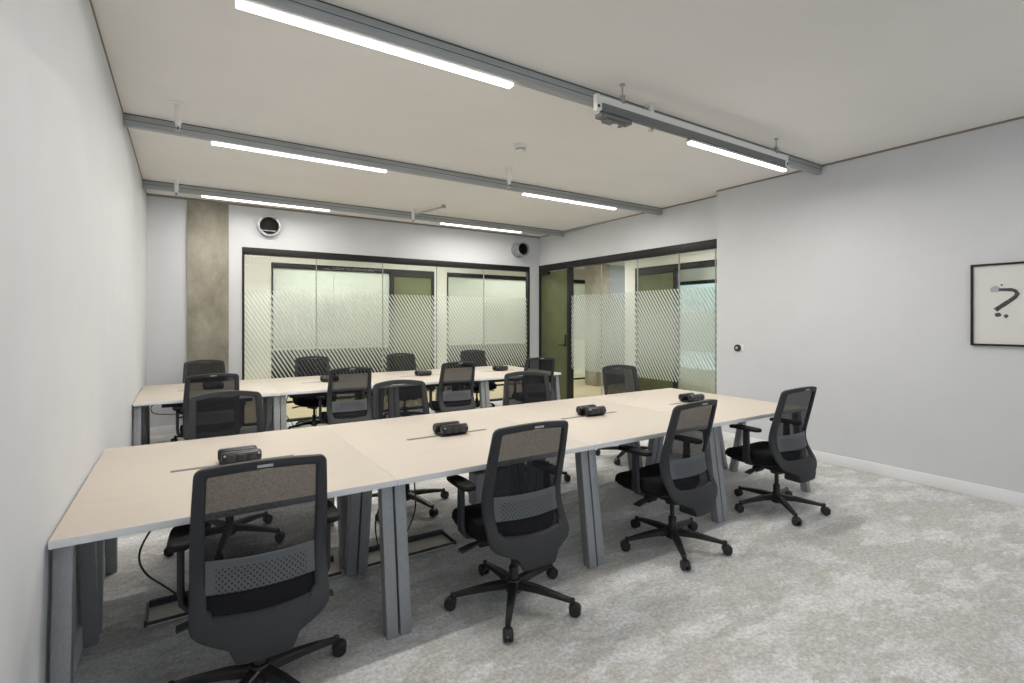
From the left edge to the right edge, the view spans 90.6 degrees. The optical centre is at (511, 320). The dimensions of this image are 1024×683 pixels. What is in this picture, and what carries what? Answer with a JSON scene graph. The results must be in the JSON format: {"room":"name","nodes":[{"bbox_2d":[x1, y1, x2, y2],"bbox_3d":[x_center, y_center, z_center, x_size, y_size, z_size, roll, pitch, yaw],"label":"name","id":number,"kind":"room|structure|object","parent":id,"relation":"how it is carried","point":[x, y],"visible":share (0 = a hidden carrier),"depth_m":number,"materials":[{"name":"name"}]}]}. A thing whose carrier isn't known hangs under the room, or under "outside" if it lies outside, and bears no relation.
{"room":"open-plan office","nodes":[
{"label":"open-plan office","id":0,"kind":"room"},
{"bbox_2d":[0,0,146,682],"bbox_3d":[-1.742,-0.070,1.838,0.120,3.139,11.380,0,0,-33],"label":"wall","id":1,"kind":"structure","parent":0,"point":[73,198],"depth_m":1.90,"materials":[{"name":"paint"}]},
{"bbox_2d":[73,550,105,677],"bbox_3d":[-1.658,1.444,1.833,0.016,0.112,11.280,0,0,-33],"label":"baseboard","id":2,"kind":"structure","parent":1,"relation":"attached to","point":[78,640],"depth_m":2.23,"materials":[{"name":"white"}]},
{"bbox_2d":[89,0,146,193],"bbox_3d":[-1.662,-1.632,1.831,0.006,0.014,11.280,0,0,-33],"label":"trim","id":3,"kind":"structure","parent":1,"relation":"attached to","point":[91,4],"depth_m":3.29,"materials":[{"name":"brown"}]},
{"bbox_2d":[147,196,538,426],"bbox_3d":[-2.085,-0.070,8.337,6.372,3.139,0.100,0,0,-33],"label":"wall","id":4,"kind":"structure","parent":0,"point":[166,217],"depth_m":7.19,"materials":[{"name":"paint"}]},
{"bbox_2d":[150,424,181,435],"bbox_3d":[-4.261,1.444,6.857,1.079,0.112,0.016,0,0,-33],"label":"baseboard","id":5,"kind":"structure","parent":4,"relation":"attached to","point":[171,429],"depth_m":6.65,"materials":[{"name":"white paint"}]},
{"bbox_2d":[257,215,280,236],"bbox_3d":[-3.502,-1.360,7.308,0.315,0.315,0.086,0,0,-33],"label":"ventilation duct","id":6,"kind":"object","parent":4,"relation":"attached to","point":[267,225],"visible":1,"depth_m":7.32,"materials":[{"name":"metal"}]},
{"bbox_2d":[146,193,539,237],"bbox_3d":[-2.089,-1.628,8.251,6.272,0.022,0.040,0,0,-33],"label":"trim","id":7,"kind":"structure","parent":4,"relation":"attached to","point":[147,194],"depth_m":7.74,"materials":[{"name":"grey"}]},
{"bbox_2d":[242,247,529,421],"bbox_3d":[-1.758,0.231,8.537,4.948,2.538,0.100,0,0,-33],"label":"glass partition","id":8,"kind":"structure","parent":4,"relation":"in","point":[245,250],"depth_m":8.28,"materials":[{"name":"black"}]},
{"bbox_2d":[511,242,529,257],"bbox_3d":[0.163,-1.340,9.605,0.284,0.284,0.216,0,0,-33],"label":"ventilation duct","id":9,"kind":"object","parent":4,"relation":"attached to","point":[520,249],"visible":1,"depth_m":9.59,"materials":[{"name":"metal"}]},
{"bbox_2d":[273,268,584,374],"bbox_3d":[-2.984,0.100,11.591,11.000,2.800,2.700,0,0,-33],"label":"wall","id":10,"kind":"structure","parent":0,"point":[292,280],"depth_m":12.62,"materials":[{"name":"white paint"}]},
{"bbox_2d":[271,262,391,403],"bbox_3d":[-3.379,0.235,9.655,2.210,2.530,0.100,0,0,-33],"label":"window","id":11,"kind":"structure","parent":10,"relation":"in","point":[273,265],"depth_m":9.55,"materials":[{"name":"black"}]},
{"bbox_2d":[318,303,345,330],"bbox_3d":[-4.327,-0.080,12.193,0.660,0.660,0.030,0,0,-33],"label":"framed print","id":12,"kind":"object","parent":10,"relation":"attached to","point":[318,303],"visible":0.39,"depth_m":12.19},
{"bbox_2d":[392,269,433,390],"bbox_3d":[-2.051,0.235,10.492,0.930,2.530,0.159,0,0,-33],"label":"door","id":13,"kind":"structure","parent":10,"relation":"in","point":[404,282],"depth_m":10.50,"materials":[{"name":"black"}]},
{"bbox_2d":[447,272,584,385],"bbox_3d":[0.343,0.235,12.067,4.200,2.530,0.100,0,0,-33],"label":"window","id":14,"kind":"structure","parent":10,"relation":"in","point":[462,275],"depth_m":11.47,"materials":[{"name":"black"}]},
{"bbox_2d":[244,249,716,390],"bbox_3d":[1.594,0.100,8.557,15.383,2.800,13.772,0,0,-33],"label":"wall","id":15,"kind":"structure","parent":0,"point":[257,269],"depth_m":9.84,"materials":[{"name":"white paint"}]},
{"bbox_2d":[635,264,674,390],"bbox_3d":[2.742,0.235,9.689,0.159,2.530,0.980,0,0,-33],"label":"door","id":16,"kind":"structure","parent":15,"relation":"in","point":[662,277],"depth_m":9.67,"materials":[{"name":"black"}]},
{"bbox_2d":[675,259,716,388],"bbox_3d":[3.827,0.235,8.051,0.100,2.530,2.950,0,0,-33],"label":"window","id":17,"kind":"structure","parent":15,"relation":"in","point":[708,263],"depth_m":9.09,"materials":[{"name":"black metal"}]},
{"bbox_2d":[73,374,1023,682],"bbox_3d":[1.896,1.550,7.187,14.200,0.100,16.400,0,0,-33],"label":"floor","id":18,"kind":"structure","parent":0,"point":[902,581],"depth_m":2.69,"materials":[{"name":"carpet"}]},
{"bbox_2d":[171,360,225,441],"bbox_3d":[-3.821,1.001,6.306,0.708,0.995,0.720,0,0,-34],"label":"chair","id":19,"kind":"object","parent":18,"relation":"on","point":[196,367],"visible":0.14,"depth_m":6.45,"materials":[{"name":"grey plastic"}]},
{"bbox_2d":[172,373,238,439],"bbox_3d":[-2.990,1.001,4.991,0.698,0.995,0.704,0,0,-36],"label":"chair","id":20,"kind":"object","parent":18,"relation":"on","point":[194,385],"visible":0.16,"depth_m":4.80,"materials":[{"name":"grey plastic"}]},
{"bbox_2d":[187,199,228,372],"bbox_3d":[-4.181,-0.070,6.972,0.488,3.139,0.150,0,0,-33],"label":"column","id":21,"kind":"structure","parent":18,"relation":"on","point":[207,222],"depth_m":6.90,"materials":[{"name":"concrete"}]},
{"bbox_2d":[163,390,264,556],"bbox_3d":[-1.933,1.001,3.414,0.688,0.995,0.710,0,0,-35],"label":"chair","id":22,"kind":"object","parent":18,"relation":"on","point":[241,411],"visible":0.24,"depth_m":3.58,"materials":[{"name":"grey plastic"}]},
{"bbox_2d":[144,555,340,627],"bbox_3d":[-1.454,1.480,2.812,0.942,0.040,0.200,0,0,-33],"label":"cable tray","id":23,"kind":"object","parent":18,"relation":"on","point":[162,609],"visible":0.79,"depth_m":2.62,"materials":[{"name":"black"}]},
{"bbox_2d":[167,454,346,682],"bbox_3d":[-1.026,1.001,2.065,0.732,0.997,0.701,0,0,-30],"label":"chair","id":24,"kind":"object","parent":18,"relation":"on","point":[257,537],"visible":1,"depth_m":1.88,"materials":[{"name":"grey plastic"}]},
{"bbox_2d":[287,356,329,428],"bbox_3d":[-2.723,1.001,6.958,0.706,0.995,0.696,0,0,-30],"label":"chair","id":25,"kind":"object","parent":18,"relation":"on","point":[306,365],"visible":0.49,"depth_m":7.05,"materials":[{"name":"grey plastic"}]},
{"bbox_2d":[273,347,388,377],"bbox_3d":[-4.300,1.090,11.876,2.900,0.820,0.490,0,0,-33],"label":"sideboard","id":26,"kind":"object","parent":18,"relation":"on","point":[275,364],"visible":0.12,"depth_m":11.76,"materials":[{"name":"black"}]},
{"bbox_2d":[315,367,372,424],"bbox_3d":[-1.841,1.001,5.659,0.707,0.995,0.721,0,0,-31],"label":"chair","id":27,"kind":"object","parent":18,"relation":"on","point":[349,393],"visible":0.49,"depth_m":5.51,"materials":[{"name":"grey plastic"}]},
{"bbox_2d":[133,365,560,445],"bbox_3d":[-1.797,1.132,6.664,5.018,0.737,1.569,0,0,-33],"label":"desk","id":28,"kind":"object","parent":18,"relation":"on","point":[168,395],"visible":0.31,"depth_m":5.92,"materials":[{"name":"beige laminate"}]},
{"bbox_2d":[150,405,182,414],"bbox_3d":[-3.468,0.886,5.195,0.388,0.161,0.054,0,0,-43],"label":"cable","id":29,"kind":"object","parent":28,"relation":"hanging from","point":[152,405],"visible":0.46,"depth_m":5.13,"materials":[{"name":"black plastic"}]},
{"bbox_2d":[162,403,182,407],"bbox_3d":[-3.377,0.857,5.641,0.853,0.124,0.226,0,0,-33],"label":"cable tray","id":30,"kind":"object","parent":28,"relation":"on","point":[163,405],"depth_m":5.36,"materials":[{"name":"grey metal"}]},
{"bbox_2d":[287,392,326,397],"bbox_3d":[-2.324,0.857,6.323,0.853,0.124,0.226,0,0,-33],"label":"cable tray","id":31,"kind":"object","parent":28,"relation":"on","point":[322,393],"depth_m":6.10,"materials":[{"name":"grey metal"}]},
{"bbox_2d":[320,375,328,381],"bbox_3d":[-2.286,0.727,6.348,0.200,0.071,0.159,0,0,-33],"label":"module","id":32,"kind":"object","parent":28,"relation":"on","point":[324,378],"visible":0.44,"depth_m":6.27,"materials":[{"name":"black plastic"}]},
{"bbox_2d":[323,376,328,381],"bbox_3d":[-2.254,0.724,6.310,0.188,0.065,0.061,0,0,-33],"label":"socket","id":33,"kind":"object","parent":32,"relation":"attached to","point":[325,378],"depth_m":6.26,"materials":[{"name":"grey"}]},
{"bbox_2d":[414,370,431,375],"bbox_3d":[-1.233,0.727,7.030,0.200,0.071,0.159,0,0,-33],"label":"module","id":34,"kind":"object","parent":28,"relation":"on","point":[417,372],"visible":1,"depth_m":6.99,"materials":[{"name":"black plastic"}]},
{"bbox_2d":[474,379,503,383],"bbox_3d":[-0.217,0.857,7.688,0.853,0.124,0.226,0,0,-33],"label":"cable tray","id":35,"kind":"object","parent":28,"relation":"on","point":[498,380],"depth_m":7.54,"materials":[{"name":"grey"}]},
{"bbox_2d":[492,365,507,370],"bbox_3d":[-0.180,0.727,7.713,0.200,0.071,0.159,0,0,-33],"label":"module","id":36,"kind":"object","parent":28,"relation":"on","point":[500,367],"visible":1,"depth_m":7.67,"materials":[{"name":"black plastic"}]},
{"bbox_2d":[496,366,507,370],"bbox_3d":[-0.148,0.724,7.675,0.188,0.065,0.061,0,0,-33],"label":"socket","id":37,"kind":"object","parent":36,"relation":"attached to","point":[499,368],"depth_m":7.65,"materials":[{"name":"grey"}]},
{"bbox_2d":[386,353,416,371],"bbox_3d":[-1.597,1.001,7.638,0.701,0.995,0.696,0,0,-31],"label":"chair","id":38,"kind":"object","parent":18,"relation":"on","point":[404,361],"visible":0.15,"depth_m":7.82,"materials":[{"name":"black fabric"}]},
{"bbox_2d":[372,379,448,520],"bbox_3d":[-0.831,1.001,4.109,0.688,0.995,0.708,0,0,-29],"label":"chair","id":39,"kind":"object","parent":18,"relation":"on","point":[409,398],"visible":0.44,"depth_m":4.24,"materials":[{"name":"black fabric"}]},
{"bbox_2d":[368,529,455,567],"bbox_3d":[-0.680,1.480,3.313,0.602,0.040,0.200,0,0,-33],"label":"cable tray","id":40,"kind":"object","parent":18,"relation":"on","point":[436,539],"visible":0.61,"depth_m":3.38,"materials":[{"name":"black metal"}]},
{"bbox_2d":[48,388,810,682],"bbox_3d":[0.095,1.132,3.744,5.018,0.737,1.569,0,0,-33],"label":"desk","id":41,"kind":"object","parent":18,"relation":"on","point":[130,490],"visible":0.73,"depth_m":2.93,"materials":[{"name":"beige laminate"}]},
{"bbox_2d":[138,531,176,595],"bbox_3d":[-1.704,1.133,2.456,0.157,0.651,0.430,0,0,-33],"label":"cable","id":42,"kind":"object","parent":41,"relation":"hanging from","point":[148,533],"visible":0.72,"depth_m":2.34,"materials":[{"name":"black plastic"}]},
{"bbox_2d":[217,445,261,464],"bbox_3d":[-1.468,0.727,2.731,0.200,0.071,0.159,0,0,-33],"label":"module","id":43,"kind":"object","parent":41,"relation":"on","point":[231,455],"visible":0.96,"depth_m":2.69,"materials":[{"name":"black plastic"}]},
{"bbox_2d":[375,510,378,547],"bbox_3d":[-0.821,1.141,3.132,0.045,0.643,0.265,0,0,-25],"label":"cable","id":44,"kind":"object","parent":41,"relation":"hanging from","point":[378,510],"visible":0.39,"depth_m":3.17,"materials":[{"name":"black plastic"}]},
{"bbox_2d":[407,482,415,531],"bbox_3d":[-0.632,1.194,3.291,0.061,0.536,0.226,0,0,-40],"label":"cable","id":45,"kind":"object","parent":41,"relation":"hanging from","point":[414,482],"visible":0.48,"depth_m":3.33,"materials":[{"name":"black plastic"}]},
{"bbox_2d":[433,421,467,436],"bbox_3d":[-0.414,0.727,3.413,0.200,0.071,0.159,0,0,-33],"label":"module","id":46,"kind":"object","parent":41,"relation":"on","point":[442,429],"visible":1,"depth_m":3.37,"materials":[{"name":"black plastic"}]},
{"bbox_2d":[433,421,459,432],"bbox_3d":[-0.446,0.724,3.451,0.188,0.065,0.061,0,0,-33],"label":"socket","id":47,"kind":"object","parent":46,"relation":"attached to","point":[436,426],"depth_m":3.40,"materials":[{"name":"grey plastic"}]},
{"bbox_2d":[440,423,467,434],"bbox_3d":[-0.383,0.724,3.376,0.188,0.065,0.061,0,0,-33],"label":"socket","id":48,"kind":"object","parent":46,"relation":"attached to","point":[460,428],"depth_m":3.35,"materials":[{"name":"grey plastic"}]},
{"bbox_2d":[469,469,485,504],"bbox_3d":[-0.150,1.000,3.376,0.260,0.409,0.100,0,0,-33],"label":"desk leg","id":49,"kind":"object","parent":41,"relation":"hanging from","point":[477,477],"visible":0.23,"depth_m":3.29,"materials":[{"name":"grey metal"}]},
{"bbox_2d":[576,404,605,416],"bbox_3d":[0.639,0.727,4.096,0.200,0.071,0.159,0,0,-33],"label":"module","id":50,"kind":"object","parent":41,"relation":"on","point":[584,410],"visible":1,"depth_m":4.06,"materials":[{"name":"black plastic"}]},
{"bbox_2d":[576,404,595,413],"bbox_3d":[0.607,0.724,4.134,0.188,0.065,0.061,0,0,-33],"label":"socket","id":51,"kind":"object","parent":50,"relation":"attached to","point":[579,409],"depth_m":4.09,"materials":[{"name":"grey plastic"}]},
{"bbox_2d":[585,406,605,415],"bbox_3d":[0.670,0.724,4.058,0.188,0.065,0.061,0,0,-33],"label":"socket","id":52,"kind":"object","parent":50,"relation":"attached to","point":[598,410],"depth_m":4.03,"materials":[{"name":"grey plastic"}]},
{"bbox_2d":[678,392,704,402],"bbox_3d":[1.692,0.727,4.779,0.200,0.071,0.159,0,0,-33],"label":"module","id":53,"kind":"object","parent":41,"relation":"on","point":[685,397],"visible":0.97,"depth_m":4.74,"materials":[{"name":"black plastic"}]},
{"bbox_2d":[678,392,693,400],"bbox_3d":[1.660,0.724,4.816,0.188,0.065,0.061,0,0,-33],"label":"socket","id":54,"kind":"object","parent":53,"relation":"attached to","point":[682,397],"depth_m":4.77,"materials":[{"name":"grey plastic"}]},
{"bbox_2d":[688,394,704,401],"bbox_3d":[1.724,0.724,4.741,0.188,0.065,0.061,0,0,-33],"label":"socket","id":55,"kind":"object","parent":53,"relation":"attached to","point":[695,397],"depth_m":4.71,"materials":[{"name":"grey plastic"}]},
{"bbox_2d":[426,361,475,413],"bbox_3d":[-0.752,1.001,6.453,0.707,0.995,0.688,0,0,-29],"label":"chair","id":56,"kind":"object","parent":18,"relation":"on","point":[456,385],"visible":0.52,"depth_m":6.27,"materials":[{"name":"black fabric"}]},
{"bbox_2d":[460,350,496,406],"bbox_3d":[-0.582,1.001,8.497,0.704,0.995,0.717,0,0,-27],"label":"chair","id":57,"kind":"object","parent":18,"relation":"on","point":[477,356],"visible":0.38,"depth_m":8.64,"materials":[{"name":"grey plastic"}]},
{"bbox_2d":[448,343,525,367],"bbox_3d":[-0.943,1.090,14.052,2.900,0.820,0.490,0,0,-33],"label":"sideboard","id":58,"kind":"object","parent":18,"relation":"on","point":[509,343],"visible":0.09,"depth_m":14.14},
{"bbox_2d":[444,420,580,642],"bbox_3d":[-0.006,1.001,2.731,0.718,0.997,0.686,0,0,-31],"label":"chair","id":59,"kind":"object","parent":18,"relation":"on","point":[520,515],"visible":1,"depth_m":2.55,"materials":[{"name":"grey plastic"}]},
{"bbox_2d":[504,371,570,481],"bbox_3d":[0.172,1.001,4.789,0.699,0.995,0.704,0,0,-15],"label":"chair","id":60,"kind":"object","parent":18,"relation":"on","point":[520,387],"visible":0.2,"depth_m":4.98,"materials":[{"name":"grey plastic"}]},
{"bbox_2d":[524,357,554,400],"bbox_3d":[0.348,1.001,7.182,0.688,0.995,0.708,0,0,-23],"label":"chair","id":61,"kind":"object","parent":18,"relation":"on","point":[539,364],"visible":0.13,"depth_m":7.01,"materials":[{"name":"black fabric"}]},
{"bbox_2d":[585,264,609,385],"bbox_3d":[1.982,0.100,11.771,0.410,2.800,0.400,0,0,-33],"label":"column","id":62,"kind":"structure","parent":18,"relation":"on","point":[593,272],"depth_m":11.62,"materials":[{"name":"concrete"}]},
{"bbox_2d":[595,365,647,464],"bbox_3d":[1.307,1.001,5.553,0.686,0.995,0.708,0,0,-23],"label":"chair","id":63,"kind":"object","parent":18,"relation":"on","point":[617,379],"visible":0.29,"depth_m":5.71,"materials":[{"name":"grey plastic"}]},
{"bbox_2d":[615,399,732,570],"bbox_3d":[1.061,1.001,3.400,0.706,0.995,0.690,0,0,-36],"label":"chair","id":64,"kind":"object","parent":18,"relation":"on","point":[683,477],"visible":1,"depth_m":3.24,"materials":[{"name":"grey plastic"}]},
{"bbox_2d":[725,386,830,525],"bbox_3d":[2.093,1.001,4.066,0.718,0.997,0.686,0,0,-31],"label":"chair","id":65,"kind":"object","parent":18,"relation":"on","point":[787,451],"visible":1,"depth_m":3.90,"materials":[{"name":"grey plastic"}]},
{"bbox_2d":[91,0,1023,236],"bbox_3d":[0.940,-1.714,3.576,6.472,0.150,11.380,0,0,-33],"label":"ceiling","id":66,"kind":"structure","parent":0,"point":[832,80],"depth_m":3.63,"materials":[{"name":"paint"}]},
{"bbox_2d":[171,178,180,195],"bbox_3d":[-3.893,-1.542,5.878,0.100,0.193,0.100,0,0,-33],"label":"sprinkler","id":67,"kind":"object","parent":66,"relation":"attached to","point":[176,180],"visible":1,"depth_m":5.86,"materials":[{"name":"white plastic"}]},
{"bbox_2d":[170,100,185,131],"bbox_3d":[-2.518,-1.532,3.822,0.100,0.213,0.100,0,0,-33],"label":"sprinkler","id":68,"kind":"object","parent":66,"relation":"attached to","point":[178,105],"visible":1,"depth_m":3.81,"materials":[{"name":"white plastic"}]},
{"bbox_2d":[143,180,564,236],"bbox_3d":[-1.679,-1.590,7.619,6.268,0.096,0.056,0,0,-33],"label":"ceiling beam","id":69,"kind":"structure","parent":66,"relation":"attached to","point":[147,184],"depth_m":7.05,"materials":[{"name":"grey metal"}]},
{"bbox_2d":[201,195,329,211],"bbox_3d":[-3.206,-1.547,6.702,1.547,0.034,0.058,0,0,-33],"label":"ceiling light","id":70,"kind":"object","parent":69,"relation":"attached to","point":[201,195],"visible":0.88,"depth_m":6.64,"materials":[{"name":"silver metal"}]},
{"bbox_2d":[440,223,521,232],"bbox_3d":[-0.487,-1.547,8.464,1.547,0.034,0.058,0,0,-33],"label":"ceiling light","id":71,"kind":"object","parent":69,"relation":"attached to","point":[440,223],"visible":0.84,"depth_m":8.42,"materials":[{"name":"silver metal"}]},
{"bbox_2d":[123,113,661,214],"bbox_3d":[-0.450,-1.590,5.722,6.268,0.096,0.056,0,0,-33],"label":"ceiling beam","id":72,"kind":"structure","parent":66,"relation":"attached to","point":[129,120],"depth_m":4.98,"materials":[{"name":"grey metal"}]},
{"bbox_2d":[210,141,387,172],"bbox_3d":[-1.954,-1.547,4.820,1.573,0.034,0.058,0,0,-33],"label":"ceiling light","id":73,"kind":"object","parent":72,"relation":"attached to","point":[213,143],"visible":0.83,"depth_m":4.76,"materials":[{"name":"glowing white light diffuser"}]},
{"bbox_2d":[521,193,615,209],"bbox_3d":[0.781,-1.547,6.593,1.553,0.034,0.058,0,0,-33],"label":"ceiling light","id":74,"kind":"object","parent":72,"relation":"attached to","point":[524,194],"visible":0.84,"depth_m":6.52,"materials":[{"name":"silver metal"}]},
{"bbox_2d":[410,208,416,221],"bbox_3d":[-1.456,-1.542,7.469,0.100,0.193,0.100,0,0,-33],"label":"sprinkler","id":75,"kind":"object","parent":66,"relation":"attached to","point":[412,209],"visible":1,"depth_m":7.45,"materials":[{"name":"white plastic"}]},
{"bbox_2d":[415,204,445,214],"bbox_3d":[-1.209,-1.594,7.355,0.642,0.088,0.060,0,0,35],"label":"rod","id":76,"kind":"object","parent":66,"relation":"attached to","point":[442,205],"visible":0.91,"depth_m":7.29,"materials":[{"name":"white metal"}]},
{"bbox_2d":[504,167,513,187],"bbox_3d":[-0.032,-1.532,5.452,0.100,0.213,0.100,0,0,-33],"label":"sprinkler","id":77,"kind":"object","parent":66,"relation":"attached to","point":[508,169],"visible":1,"depth_m":5.44,"materials":[{"name":"white metal"}]},
{"bbox_2d":[514,143,526,153],"bbox_3d":[0.078,-1.601,4.734,0.124,0.076,0.124,0,0,-33],"label":"smoke detector","id":78,"kind":"object","parent":66,"relation":"attached to","point":[520,148],"visible":1,"depth_m":4.69,"materials":[{"name":"white plastic"}]},
{"bbox_2d":[240,0,821,174],"bbox_3d":[0.716,-1.590,3.728,6.056,0.096,0.056,0,0,-33],"label":"ceiling beam","id":79,"kind":"structure","parent":66,"relation":"attached to","point":[319,12],"depth_m":2.97,"materials":[{"name":"grey metal"}]},
{"bbox_2d":[233,0,513,88],"bbox_3d":[-0.674,-1.547,2.898,1.613,0.034,0.058,0,0,-33],"label":"ceiling light","id":80,"kind":"object","parent":79,"relation":"attached to","point":[241,5],"visible":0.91,"depth_m":2.79,"materials":[{"name":"glowing white light diffuser"}]},
{"bbox_2d":[563,222,604,232],"bbox_3d":[1.241,-1.615,8.829,0.036,0.043,1.070,0,0,-33],"label":"conduit","id":81,"kind":"object","parent":66,"relation":"attached to","point":[582,227],"visible":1,"depth_m":8.91,"materials":[{"name":"grey metal"}]},
{"bbox_2d":[644,102,657,131],"bbox_3d":[1.058,-1.538,3.856,0.100,0.203,0.100,0,0,-33],"label":"sprinkler","id":82,"kind":"object","parent":66,"relation":"attached to","point":[651,105],"visible":0.69,"depth_m":3.84,"materials":[{"name":"white metal"}]},
{"bbox_2d":[594,83,787,166],"bbox_3d":[1.546,-1.522,4.030,2.356,0.234,0.043,0,0,-33],"label":"tray","id":83,"kind":"object","parent":66,"relation":"hanging from","point":[637,115],"visible":0.98,"depth_m":3.84,"materials":[{"name":"grey metal"}]},
{"bbox_2d":[595,112,631,127],"bbox_3d":[0.707,-1.372,3.516,0.290,0.066,0.070,0,0,-33],"label":"sensor","id":84,"kind":"object","parent":83,"relation":"attached to","point":[613,121],"visible":1,"depth_m":3.49,"materials":[{"name":"grey plastic"}]},
{"bbox_2d":[686,138,787,171],"bbox_3d":[1.941,-1.386,4.296,1.369,0.034,0.048,0,0,-33],"label":"ceiling light","id":85,"kind":"object","parent":83,"relation":"attached to","point":[692,142],"visible":1,"depth_m":4.23,"materials":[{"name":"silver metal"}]},
{"bbox_2d":[574,261,624,269],"bbox_3d":[0.794,-1.350,8.796,14.300,0.100,12.500,0,0,-33],"label":"ceiling","id":86,"kind":"structure","parent":0,"point":[622,263],"depth_m":11.80,"materials":[{"name":"paint"}]},
{"bbox_2d":[610,265,624,364],"bbox_3d":[2.397,0.100,12.111,0.645,2.800,0.280,0,0,-33],"label":"wall pier","id":87,"kind":"object","parent":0,"point":[617,273],"visible":0.21,"depth_m":12.01,"materials":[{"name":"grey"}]},
{"bbox_2d":[539,197,716,265],"bbox_3d":[1.692,-1.355,8.275,0.100,0.569,4.112,0,0,-33],"label":"wall","id":88,"kind":"structure","parent":0,"point":[696,221],"depth_m":7.81,"materials":[{"name":"paint"}]},
{"bbox_2d":[539,261,573,399],"bbox_3d":[0.807,0.215,9.585,0.160,2.570,0.926,0,0,-33],"label":"door","id":89,"kind":"structure","parent":88,"relation":"in","point":[556,288],"depth_m":9.47,"materials":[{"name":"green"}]},
{"bbox_2d":[540,195,716,237],"bbox_3d":[1.647,-1.630,8.245,0.008,0.018,4.112,0,0,-33],"label":"trim","id":90,"kind":"structure","parent":88,"relation":"attached to","point":[716,195],"depth_m":7.32,"materials":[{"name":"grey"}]},
{"bbox_2d":[569,239,716,394],"bbox_3d":[1.957,0.215,7.847,0.100,2.570,3.242,0,0,-33],"label":"glass partition","id":91,"kind":"structure","parent":88,"relation":"in","point":[707,244],"depth_m":7.66,"materials":[{"name":"black"}]},
{"bbox_2d":[680,266,716,393],"bbox_3d":[5.303,0.100,8.274,0.100,2.800,6.520,0,0,-33],"label":"wall","id":92,"kind":"structure","parent":0,"point":[708,273],"depth_m":10.44,"materials":[{"name":"white paint"}]},
{"bbox_2d":[680,279,716,285],"bbox_3d":[4.633,0.090,9.271,0.100,1.820,4.120,0,0,-33],"label":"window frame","id":93,"kind":"structure","parent":92,"relation":"in","point":[711,280],"depth_m":10.41,"materials":[{"name":"black metal"}]},
{"bbox_2d":[717,118,1023,492],"bbox_3d":[4.670,-0.070,3.484,0.312,3.139,7.168,0,0,-33],"label":"wall","id":94,"kind":"structure","parent":0,"point":[850,281],"depth_m":4.85,"materials":[{"name":"paint"}]},
{"bbox_2d":[734,344,743,351],"bbox_3d":[2.747,0.334,6.140,0.027,0.087,0.127,0,0,-33],"label":"switch","id":95,"kind":"object","parent":94,"relation":"attached to","point":[737,347],"visible":1,"depth_m":6.13,"materials":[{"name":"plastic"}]},
{"bbox_2d":[717,116,1023,191],"bbox_3d":[4.536,-1.630,3.397,0.008,0.018,7.168,0,0,-33],"label":"trim","id":96,"kind":"structure","parent":94,"relation":"attached to","point":[1021,117],"depth_m":4.79,"materials":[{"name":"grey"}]},
{"bbox_2d":[722,431,1023,507],"bbox_3d":[4.533,1.444,3.395,0.016,0.112,7.168,0,0,-33],"label":"baseboard","id":97,"kind":"structure","parent":94,"relation":"attached to","point":[953,485],"depth_m":4.62,"materials":[{"name":"white"}]},
{"bbox_2d":[970,261,1023,346],"bbox_3d":[4.127,-0.130,4.009,0.030,0.684,0.762,0,0,-33],"label":"framed print","id":98,"kind":"object","parent":94,"relation":"attached to","point":[996,289],"visible":1,"depth_m":4.19,"materials":[{"name":"black"}]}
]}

